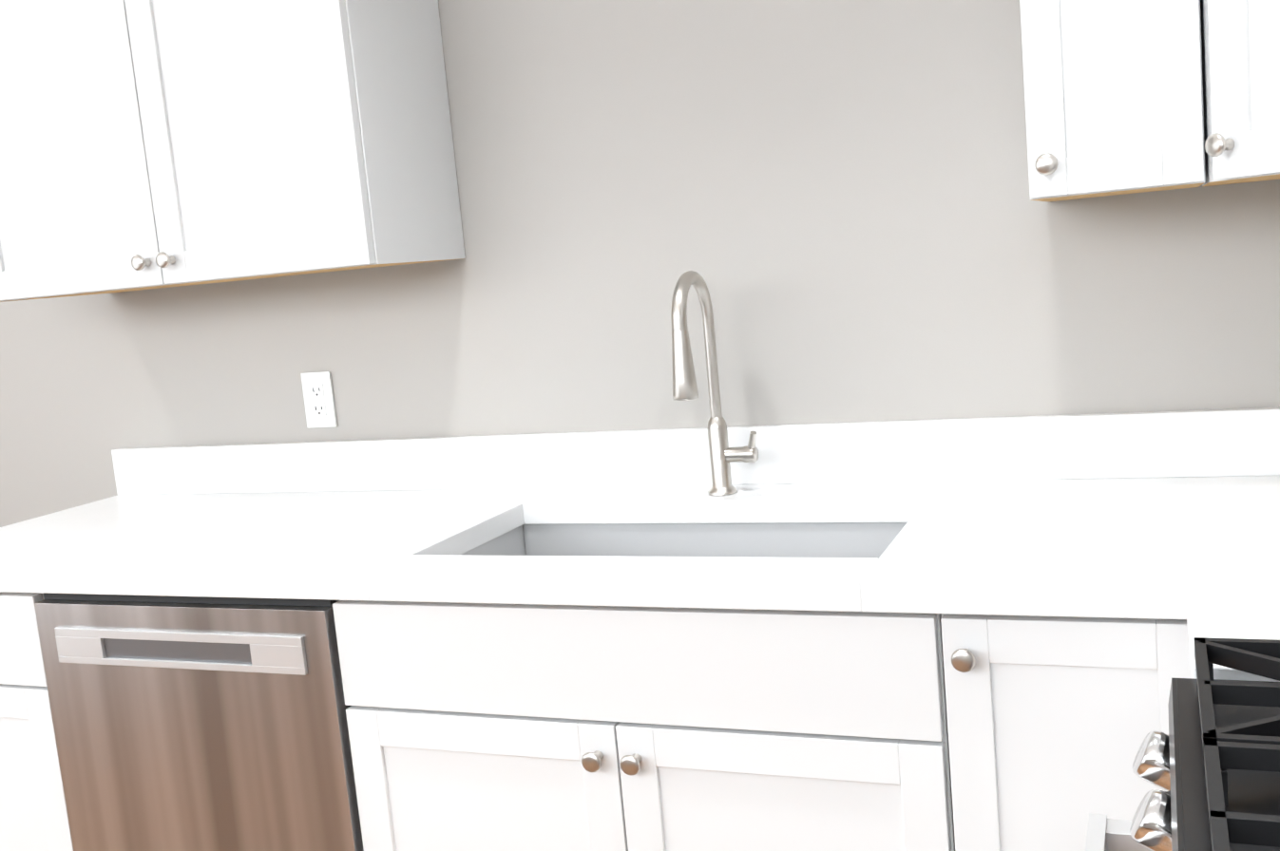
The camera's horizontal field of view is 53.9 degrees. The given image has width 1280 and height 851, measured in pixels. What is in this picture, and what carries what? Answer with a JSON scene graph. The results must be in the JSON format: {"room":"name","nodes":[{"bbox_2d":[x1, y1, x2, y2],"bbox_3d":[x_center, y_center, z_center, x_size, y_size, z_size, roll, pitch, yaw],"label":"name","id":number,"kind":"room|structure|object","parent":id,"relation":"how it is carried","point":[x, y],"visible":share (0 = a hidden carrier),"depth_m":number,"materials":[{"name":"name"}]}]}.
{"room":"kitchen","nodes":[
{"label":"kitchen","id":0,"kind":"room"},
{"bbox_2d":[0,0,1279,527],"bbox_3d":[-0.872,-0.176,2.767,5.314,2.460,0.120,-2,8,23],"label":"wall","id":1,"kind":"structure","parent":0,"point":[838,211],"depth_m":2.26,"materials":[{"name":"grey paint"}]},
{"bbox_2d":[0,0,465,302],"bbox_3d":[-0.863,-0.659,2.419,0.914,0.762,0.356,-2,8,23],"label":"upper cabinet","id":2,"kind":"object","parent":1,"relation":"attached to","point":[147,144],"visible":1,"depth_m":2.28,"materials":[{"name":"white wood"}]},
{"bbox_2d":[300,371,337,427],"bbox_3d":[-0.673,-0.054,2.635,0.072,0.116,0.008,-2,8,23],"label":"electrical outlet","id":3,"kind":"object","parent":1,"relation":"attached to","point":[318,399],"visible":1,"depth_m":2.63,"materials":[{"name":"white plastic"}]},
{"bbox_2d":[1019,0,1205,201],"bbox_3d":[0.662,-0.715,1.786,0.225,0.762,0.356,-2,8,23],"label":"upper cabinet","id":4,"kind":"object","parent":1,"relation":"attached to","point":[1114,96],"visible":1,"depth_m":1.69,"materials":[{"name":"white wood"}]},
{"bbox_2d":[1200,0,1279,187],"bbox_3d":[1.001,-0.710,1.510,0.614,0.762,0.608,-2,8,23],"label":"upper cabinet","id":5,"kind":"object","parent":1,"relation":"attached to","point":[1240,46],"visible":1,"depth_m":1.59,"materials":[{"name":"white wood"}]},
{"bbox_3d":[-1.692,1.476,0.645,5.314,0.100,5.126,-2,8,23],"label":"floor","id":6,"kind":"structure","parent":0,"visible":0},
{"bbox_2d":[0,592,73,850],"bbox_3d":[-1.061,0.673,2.555,0.379,0.873,0.670,-2,8,23],"label":"base cabinet","id":7,"kind":"object","parent":6,"relation":"on","point":[33,814],"visible":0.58,"depth_m":2.21,"materials":[{"name":"white wood"}]},
{"bbox_2d":[34,592,363,850],"bbox_3d":[-0.606,0.655,2.358,0.598,0.869,0.617,-2,8,23],"label":"dishwasher","id":8,"kind":"object","parent":6,"relation":"on","point":[198,724],"visible":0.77,"depth_m":2.04,"materials":[{"name":"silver metal"}]},
{"bbox_2d":[332,600,955,850],"bbox_3d":[0.101,0.629,2.075,0.912,0.873,0.664,-2,8,23],"label":"base cabinet","id":9,"kind":"object","parent":6,"relation":"on","point":[485,727],"visible":0.81,"depth_m":1.75,"materials":[{"name":"white wood"}]},
{"bbox_2d":[940,613,1191,850],"bbox_3d":[0.958,0.598,1.719,0.942,0.873,0.664,-2,8,23],"label":"base cabinet","id":10,"kind":"object","parent":6,"relation":"on","point":[1053,722],"visible":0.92,"depth_m":1.54,"materials":[{"name":"white wood"}]},
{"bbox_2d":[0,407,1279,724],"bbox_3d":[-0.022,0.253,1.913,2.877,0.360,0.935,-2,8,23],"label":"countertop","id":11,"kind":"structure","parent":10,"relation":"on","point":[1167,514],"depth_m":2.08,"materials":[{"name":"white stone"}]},
{"bbox_2d":[670,270,758,496],"bbox_3d":[0.125,-0.066,2.131,0.101,0.395,0.191,-2,8,23],"label":"faucet","id":12,"kind":"object","parent":11,"relation":"on","point":[723,455],"visible":1,"depth_m":2.18,"materials":[{"name":"grey metal"}]},
{"bbox_2d":[1085,637,1279,850],"bbox_3d":[0.660,0.591,0.757,0.754,1.192,0.763,-2,8,23],"label":"range","id":13,"kind":"object","parent":6,"relation":"on","point":[1209,765],"visible":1,"depth_m":1.00,"materials":[{"name":"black metal"}]}
]}

